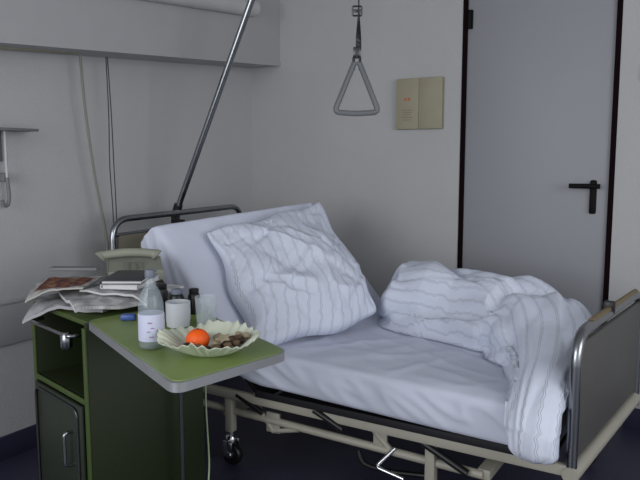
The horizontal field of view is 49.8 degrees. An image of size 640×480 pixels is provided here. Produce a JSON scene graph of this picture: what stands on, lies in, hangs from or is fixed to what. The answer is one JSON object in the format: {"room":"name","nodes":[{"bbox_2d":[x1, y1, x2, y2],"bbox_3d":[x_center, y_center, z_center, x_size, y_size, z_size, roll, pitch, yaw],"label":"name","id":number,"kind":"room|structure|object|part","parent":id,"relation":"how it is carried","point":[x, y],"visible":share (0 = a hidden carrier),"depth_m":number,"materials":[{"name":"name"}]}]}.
{"room":"hospital room","nodes":[
{"label":"hospital room","id":0,"kind":"room"},
{"bbox_2d":[0,50,252,436],"bbox_3d":[-1.946,-0.293,2.353,0.100,2.800,5.800,4,8,31],"label":"wall","id":1,"kind":"structure","parent":0,"point":[160,110],"depth_m":3.53,"materials":[{"name":"paint"}]},
{"bbox_2d":[0,424,36,461],"bbox_3d":[-1.897,1.046,2.483,0.016,0.110,5.500,4,8,31],"label":"baseboard","id":2,"kind":"structure","parent":1,"relation":"attached to","point":[20,441],"depth_m":3.24,"materials":[{"name":"plastic"}]},
{"bbox_2d":[0,127,38,207],"bbox_3d":[-1.413,-0.313,3.013,0.120,0.351,0.360,4,8,31],"label":"wall bracket","id":3,"kind":"object","parent":1,"relation":"attached to","point":[4,177],"visible":1,"depth_m":3.07,"materials":[{"name":"grey plastic"}]},
{"bbox_3d":[-1.392,-0.380,3.058,0.012,0.205,0.012,4,8,31],"label":"stem","id":4,"kind":"part","parent":3,"relation":"part of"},
{"bbox_3d":[-1.413,-0.414,3.001,0.120,0.146,0.360,4,8,31],"label":"shelf plate","id":5,"kind":"part","parent":3,"relation":"part of","materials":[{"name":"grey plastic"}]},
{"bbox_2d":[0,291,56,345],"bbox_3d":[-2.078,0.504,2.116,0.022,0.203,3.000,4,8,31],"label":"trim","id":6,"kind":"structure","parent":1,"relation":"attached to","point":[13,312],"depth_m":3.19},
{"bbox_2d":[0,0,280,67],"bbox_3d":[-1.520,-1.019,2.569,0.310,0.810,4.559,4,8,31],"label":"wall panel","id":7,"kind":"object","parent":1,"relation":"attached to","point":[199,32],"visible":0.92,"depth_m":3.49,"materials":[{"name":"metal"}]},
{"bbox_2d":[79,55,108,272],"bbox_3d":[-1.115,-0.358,3.417,0.013,1.075,0.137,4,8,31],"label":"pull cord","id":8,"kind":"object","parent":7,"relation":"hanging from","point":[80,56],"visible":0.9,"depth_m":3.39,"materials":[{"name":"grey plastic"}]},
{"bbox_2d":[105,57,113,222],"bbox_3d":[-1.055,-0.369,3.477,0.005,1.082,0.016,4,8,31],"label":"cord","id":9,"kind":"object","parent":7,"relation":"hanging from","point":[105,57],"visible":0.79,"depth_m":3.46,"materials":[{"name":"grey plastic"}]},
{"bbox_2d":[107,57,116,237],"bbox_3d":[-1.047,-0.370,3.490,0.005,1.082,0.027,4,8,31],"label":"cord","id":10,"kind":"object","parent":7,"relation":"hanging from","point":[107,57],"visible":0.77,"depth_m":3.47,"materials":[{"name":"grey plastic"}]},
{"bbox_2d":[0,376,639,479],"bbox_3d":[0.524,1.328,1.018,5.900,0.100,5.800,4,8,31],"label":"floor","id":11,"kind":"structure","parent":0,"point":[266,455],"depth_m":3.20,"materials":[{"name":"blue"}]},
{"bbox_2d":[30,294,284,479],"bbox_3d":[-0.541,0.688,2.359,0.535,0.850,1.264,-6,9,-39],"label":"bedside cabinet","id":12,"kind":"object","parent":11,"relation":"on","point":[111,404],"visible":0.9,"depth_m":2.43,"materials":[{"name":"green laminate"}]},
{"bbox_3d":[-0.954,0.768,2.508,0.010,0.415,0.360,-7,9,-44],"label":"door frame","id":13,"kind":"part","parent":12,"relation":"part of","materials":[{"name":"metal"}]},
{"bbox_3d":[-0.945,0.760,2.515,0.014,0.420,0.390,-7,9,-44],"label":"door","id":14,"kind":"part","parent":12,"relation":"part of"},
{"bbox_3d":[-0.861,0.343,2.344,0.040,0.060,0.040,4,8,31],"label":"clamp knob","id":15,"kind":"part","parent":12,"relation":"part of","materials":[{"name":"silver metal"}]},
{"bbox_2d":[22,293,111,323],"bbox_3d":[-0.867,0.252,2.593,0.340,0.082,0.320,2,7,17],"label":"newspaper","id":16,"kind":"object","parent":12,"relation":"on","point":[51,302],"visible":0.23,"depth_m":2.49,"materials":[{"name":"white paper"}]},
{"bbox_3d":[-0.876,0.728,2.403,0.038,0.132,0.012,-7,9,-44],"label":"door handle","id":17,"kind":"part","parent":12,"relation":"part of","materials":[{"name":"silver metal"}]},
{"bbox_2d":[56,284,144,312],"bbox_3d":[-0.776,0.211,2.551,0.320,0.047,0.400,-4,8,-30],"label":"newspaper","id":18,"kind":"object","parent":12,"relation":"on","point":[78,300],"visible":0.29,"depth_m":2.42,"materials":[{"name":"white paper"}]},
{"bbox_2d":[25,276,103,302],"bbox_3d":[-0.952,0.182,2.586,0.210,0.061,0.240,0,7,0],"label":"magazine","id":19,"kind":"object","parent":18,"relation":"on","point":[44,285],"visible":1,"depth_m":2.55,"materials":[{"name":"multicoloured paper"}]},
{"bbox_2d":[48,266,99,270],"bbox_3d":[-0.964,0.113,2.706,0.190,0.014,0.045,0,7,0],"label":"remote control","id":20,"kind":"object","parent":19,"relation":"on","point":[53,268],"visible":1,"depth_m":2.69,"materials":[{"name":"grey plastic"}]},
{"bbox_2d":[95,248,164,278],"bbox_3d":[-0.781,0.096,2.826,0.270,0.111,0.200,-2,7,-16],"label":"telephone","id":21,"kind":"object","parent":18,"relation":"on","point":[133,258],"visible":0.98,"depth_m":2.85,"materials":[{"name":"plastic"}]},
{"bbox_2d":[80,282,183,306],"bbox_3d":[-0.691,0.194,2.547,0.300,0.045,0.220,3,7,23],"label":"newspaper","id":22,"kind":"object","parent":18,"relation":"on","point":[141,294],"visible":0.45,"depth_m":2.48,"materials":[{"name":"white paper"}]},
{"bbox_2d":[100,275,158,289],"bbox_3d":[-0.705,0.156,2.571,0.140,0.018,0.210,1,7,9],"label":"book","id":23,"kind":"object","parent":22,"relation":"on","point":[151,280],"visible":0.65,"depth_m":2.48,"materials":[{"name":"paper"}]},
{"bbox_2d":[100,270,156,283],"bbox_3d":[-0.712,0.138,2.576,0.150,0.014,0.230,0,7,0],"label":"book","id":24,"kind":"object","parent":23,"relation":"on","point":[120,276],"visible":0.96,"depth_m":2.53,"materials":[{"name":"paper"}]},
{"bbox_2d":[120,313,135,320],"bbox_3d":[-0.637,0.256,2.294,0.050,0.022,0.030,0,7,-3],"label":"case","id":25,"kind":"object","parent":12,"relation":"on","point":[125,316],"visible":1,"depth_m":2.28,"materials":[{"name":"plastic"}]},
{"bbox_2d":[138,269,164,341],"bbox_3d":[-0.479,0.195,1.954,0.074,0.226,0.074,4,8,31],"label":"water bottle","id":26,"kind":"object","parent":12,"relation":"on","point":[149,321],"visible":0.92,"depth_m":1.93,"materials":[{"name":"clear plastic"}]},
{"bbox_2d":[145,269,154,277],"bbox_3d":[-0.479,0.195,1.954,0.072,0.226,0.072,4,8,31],"label":"cap","id":27,"kind":"object","parent":26,"relation":"on","point":[149,273],"depth_m":1.93,"materials":[{"name":"white plastic"}]},
{"bbox_2d":[147,288,161,309],"bbox_3d":[-0.556,0.215,2.316,0.048,0.100,0.048,4,8,31],"label":"medicine bottle","id":28,"kind":"object","parent":12,"relation":"on","point":[153,298],"visible":0.8,"depth_m":2.29,"materials":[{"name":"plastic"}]},
{"bbox_2d":[155,283,168,314],"bbox_3d":[-0.550,0.203,2.393,0.048,0.105,0.048,4,8,31],"label":"medicine bottle","id":29,"kind":"object","parent":12,"relation":"on","point":[164,295],"visible":0.56,"depth_m":2.37,"materials":[{"name":"glass"}]},
{"bbox_2d":[169,288,183,299],"bbox_3d":[-0.485,0.213,2.336,0.048,0.098,0.048,4,8,31],"label":"medicine bottle","id":30,"kind":"object","parent":12,"relation":"on","point":[176,293],"visible":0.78,"depth_m":2.32,"materials":[{"name":"glass"}]},
{"bbox_2d":[165,299,190,328],"bbox_3d":[-0.452,0.236,2.215,0.082,0.082,0.092,4,8,31],"label":"mug","id":31,"kind":"object","parent":12,"relation":"on","point":[177,310],"visible":0.99,"depth_m":2.18,"materials":[{"name":"white ceramic"}]},
{"bbox_2d":[188,288,199,314],"bbox_3d":[-0.437,0.211,2.395,0.042,0.088,0.042,4,8,31],"label":"medicine bottle","id":32,"kind":"object","parent":12,"relation":"on","point":[193,296],"visible":0.94,"depth_m":2.38,"materials":[{"name":"black glass"}]},
{"bbox_2d":[157,320,259,356],"bbox_3d":[-0.300,0.279,1.925,0.291,0.066,0.286,4,8,31],"label":"fruit bowl","id":33,"kind":"object","parent":12,"relation":"on","point":[172,338],"visible":0.82,"depth_m":1.94,"materials":[{"name":"beige ceramic"}]},
{"bbox_2d":[186,328,209,345],"bbox_3d":[-0.337,0.274,1.902,0.065,0.062,0.065,4,8,31],"label":"orange","id":34,"kind":"object","parent":33,"relation":"in","point":[195,336],"visible":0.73,"depth_m":1.88,"materials":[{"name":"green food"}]},
{"bbox_2d":[211,344,220,348],"bbox_3d":[-0.279,0.289,1.851,0.025,0.021,0.028,4,8,31],"label":"walnut","id":35,"kind":"object","parent":33,"relation":"in","point":[213,345],"visible":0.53,"depth_m":1.84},
{"bbox_2d":[211,340,220,345],"bbox_3d":[-0.282,0.284,1.876,0.026,0.022,0.026,4,8,31],"label":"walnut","id":36,"kind":"object","parent":33,"relation":"in","point":[214,341],"visible":0.59,"depth_m":1.87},
{"bbox_2d":[215,334,229,342],"bbox_3d":[-0.262,0.267,1.874,0.040,0.019,0.042,4,8,31],"label":"biscuit","id":37,"kind":"object","parent":36,"relation":"on","point":[222,338],"visible":1,"depth_m":1.87,"materials":[{"name":"beige food"}]},
{"bbox_2d":[213,333,220,341],"bbox_3d":[-0.292,0.280,1.983,0.030,0.024,0.030,4,8,31],"label":"walnut","id":38,"kind":"object","parent":33,"relation":"in","point":[217,334],"visible":0.48,"depth_m":1.97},
{"bbox_2d":[223,342,231,347],"bbox_3d":[-0.248,0.281,1.849,0.023,0.017,0.022,4,8,31],"label":"walnut","id":39,"kind":"object","parent":33,"relation":"in","point":[225,344],"visible":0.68,"depth_m":1.84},
{"bbox_2d":[232,339,239,346],"bbox_3d":[-0.230,0.281,1.884,0.024,0.020,0.023,4,8,31],"label":"walnut","id":40,"kind":"object","parent":33,"relation":"in","point":[235,342],"visible":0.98,"depth_m":1.88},
{"bbox_2d":[237,337,244,343],"bbox_3d":[-0.219,0.277,1.909,0.026,0.018,0.025,-2,7,-15],"label":"chocolate","id":41,"kind":"object","parent":33,"relation":"in","point":[242,339],"visible":0.77,"depth_m":1.90,"materials":[{"name":"brown food"}]},
{"bbox_2d":[242,332,250,338],"bbox_3d":[-0.208,0.269,1.947,0.025,0.020,0.025,4,8,31],"label":"walnut","id":42,"kind":"object","parent":33,"relation":"in","point":[245,335],"visible":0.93,"depth_m":1.94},
{"bbox_2d":[205,306,209,479],"bbox_3d":[-0.402,0.667,2.706,0.089,0.832,0.189,5,9,36],"label":"cable","id":43,"kind":"object","parent":11,"relation":"on","point":[208,306],"visible":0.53,"depth_m":2.71,"materials":[{"name":"grey plastic"}]},
{"bbox_2d":[109,204,639,479],"bbox_3d":[0.211,0.453,3.205,2.254,1.115,1.022,4,8,31],"label":"hospital bed","id":44,"kind":"object","parent":11,"relation":"on","point":[604,375],"visible":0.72,"depth_m":2.67,"materials":[{"name":"beige metal"}]},
{"bbox_3d":[-0.741,-0.075,3.719,0.020,0.030,0.950,4,8,31],"label":"headboard rail","id":45,"kind":"part","parent":44,"relation":"part of","materials":[{"name":"silver metal"}]},
{"bbox_3d":[-0.741,0.124,3.743,0.020,0.400,0.910,4,8,31],"label":"headboard panel","id":46,"kind":"part","parent":44,"relation":"part of","materials":[{"name":"beige plastic"}]},
{"bbox_3d":[-0.735,0.234,3.765,0.032,0.815,1.022,4,8,31],"label":"headboard frame","id":47,"kind":"part","parent":44,"relation":"part of","materials":[{"name":"silver metal"}]},
{"bbox_3d":[-0.404,0.783,3.123,0.040,0.170,0.040,4,8,31],"label":"leg","id":48,"kind":"part","parent":44,"relation":"part of","materials":[{"name":"beige metal"}]},
{"bbox_3d":[-0.308,0.717,3.023,0.150,0.079,0.026,5,8,33],"label":"lift arm","id":49,"kind":"part","parent":44,"relation":"part of","materials":[{"name":"black plastic"}]},
{"bbox_2d":[171,0,379,222],"bbox_3d":[-0.272,-0.510,3.377,1.248,2.286,0.122,4,8,31],"label":"pole","id":50,"kind":"object","parent":44,"relation":"attached to","point":[356,50],"visible":0.9,"depth_m":3.37,"materials":[{"name":"silver metal"}]},
{"bbox_2d":[171,203,184,222],"bbox_3d":[-0.772,-0.124,3.733,0.074,0.154,0.050,4,8,31],"label":"socket","id":51,"kind":"object","parent":50,"relation":"attached to","point":[177,206],"depth_m":3.71,"materials":[{"name":"black plastic"}]},
{"bbox_3d":[0.164,-0.675,3.087,0.209,0.239,0.025,0,7,0],"label":"grab handle","id":52,"kind":"part","parent":50,"relation":"part of","materials":[{"name":"grey plastic"}]},
{"bbox_3d":[0.033,0.730,2.805,0.141,0.084,0.026,4,8,27],"label":"lift arm","id":53,"kind":"part","parent":44,"relation":"part of","materials":[{"name":"black plastic"}]},
{"bbox_3d":[0.201,0.763,3.256,1.550,0.057,0.877,4,8,31],"label":"frame","id":54,"kind":"part","parent":44,"relation":"part of","materials":[{"name":"beige metal"}]},
{"bbox_2d":[141,203,567,444],"bbox_3d":[0.215,0.260,3.133,1.898,0.764,0.969,4,8,31],"label":"mattress","id":55,"kind":"object","parent":44,"relation":"on","point":[365,366],"visible":0.44,"depth_m":2.84,"materials":[{"name":"white fabric"}]},
{"bbox_2d":[207,201,375,344],"bbox_3d":[-0.104,0.134,3.262,0.727,0.578,0.591,-5,9,-38],"label":"pillow","id":56,"kind":"object","parent":55,"relation":"on","point":[289,276],"visible":0.99,"depth_m":3.12,"materials":[{"name":"fabric"}]},
{"bbox_2d":[378,261,597,464],"bbox_3d":[0.782,0.405,2.966,0.725,0.517,1.445,-2,7,-18],"label":"duvet","id":57,"kind":"object","parent":55,"relation":"on","point":[523,325],"visible":0.84,"depth_m":2.81,"materials":[{"name":"fabric"}]},
{"bbox_3d":[-0.061,0.711,2.879,2.130,0.042,0.030,4,8,31],"label":"rail","id":58,"kind":"part","parent":44,"relation":"part of","materials":[{"name":"beige metal"}]},
{"bbox_3d":[0.285,0.903,2.777,0.295,0.085,0.031,3,7,20],"label":"lift arm","id":59,"kind":"part","parent":44,"relation":"part of","materials":[{"name":"black plastic"}]},
{"bbox_3d":[0.281,0.862,2.678,0.122,0.104,0.065,4,8,31],"label":"adjusting lever","id":60,"kind":"part","parent":44,"relation":"part of","materials":[{"name":"silver metal"}]},
{"bbox_3d":[0.422,0.843,2.619,0.040,0.170,0.040,4,8,31],"label":"leg","id":61,"kind":"part","parent":44,"relation":"part of","materials":[{"name":"beige metal"}]},
{"bbox_3d":[0.463,0.809,2.566,0.191,0.106,0.028,4,8,31],"label":"lift arm","id":62,"kind":"part","parent":44,"relation":"part of","materials":[{"name":"black plastic"}]},
{"bbox_3d":[1.121,0.744,2.694,0.056,0.056,0.963,5,8,36],"label":"cross rail","id":63,"kind":"part","parent":44,"relation":"part of","materials":[{"name":"beige metal"}]},
{"bbox_3d":[1.121,0.511,2.666,0.038,0.529,0.961,5,9,36],"label":"footboard frame","id":64,"kind":"part","parent":44,"relation":"part of","materials":[{"name":"silver metal"}]},
{"bbox_3d":[1.121,0.500,2.665,0.022,0.400,0.870,5,9,36],"label":"footboard panel","id":65,"kind":"part","parent":44,"relation":"part of","materials":[{"name":"grey plastic"}]},
{"bbox_2d":[251,0,639,425],"bbox_3d":[2.017,-0.396,3.208,5.750,2.800,0.100,4,8,31],"label":"wall","id":66,"kind":"structure","parent":0,"point":[390,195],"depth_m":4.15,"materials":[{"name":"paint"}]},
{"bbox_2d":[396,76,443,129],"bbox_3d":[0.574,-0.786,3.979,0.287,0.290,0.028,4,8,31],"label":"brochure","id":67,"kind":"object","parent":66,"relation":"attached to","point":[419,101],"visible":1,"depth_m":3.96,"materials":[{"name":"beige paper"}]},
{"bbox_3d":[0.506,-0.789,4.008,0.141,0.286,0.004,4,8,31],"label":"panel","id":68,"kind":"part","parent":67,"relation":"part of","materials":[{"name":"beige paper"}]},
{"bbox_3d":[0.630,-0.780,3.932,0.141,0.286,0.004,4,8,31],"label":"panel","id":69,"kind":"part","parent":67,"relation":"part of","materials":[{"name":"beige paper"}]},
{"bbox_2d":[462,0,617,327],"bbox_3d":[1.137,-0.279,3.704,0.770,2.410,0.108,4,8,31],"label":"door","id":70,"kind":"structure","parent":66,"relation":"in","point":[540,73],"depth_m":3.67,"materials":[{"name":"laminate"}]},
{"bbox_3d":[1.350,-0.275,3.523,0.150,0.025,0.025,4,8,31],"label":"lever","id":71,"kind":"part","parent":70,"relation":"part of","materials":[{"name":"black plastic"}]},
{"bbox_3d":[1.406,-0.221,3.554,0.034,0.175,0.024,4,8,31],"label":"handle","id":72,"kind":"part","parent":70,"relation":"part of","materials":[{"name":"black plastic"}]},
{"bbox_2d":[457,0,623,325],"bbox_3d":[1.150,-0.282,3.724,0.820,2.451,0.046,4,8,31],"label":"trim","id":73,"kind":"structure","parent":66,"relation":"attached to","point":[465,2],"depth_m":3.55,"materials":[{"name":"black metal"}]},
{"bbox_2d":[622,408,639,429],"bbox_3d":[1.951,0.943,3.342,5.635,0.110,0.016,4,8,31],"label":"baseboard","id":74,"kind":"structure","parent":66,"relation":"attached to","point":[632,421],"depth_m":3.54,"materials":[{"name":"plastic"}]}
]}

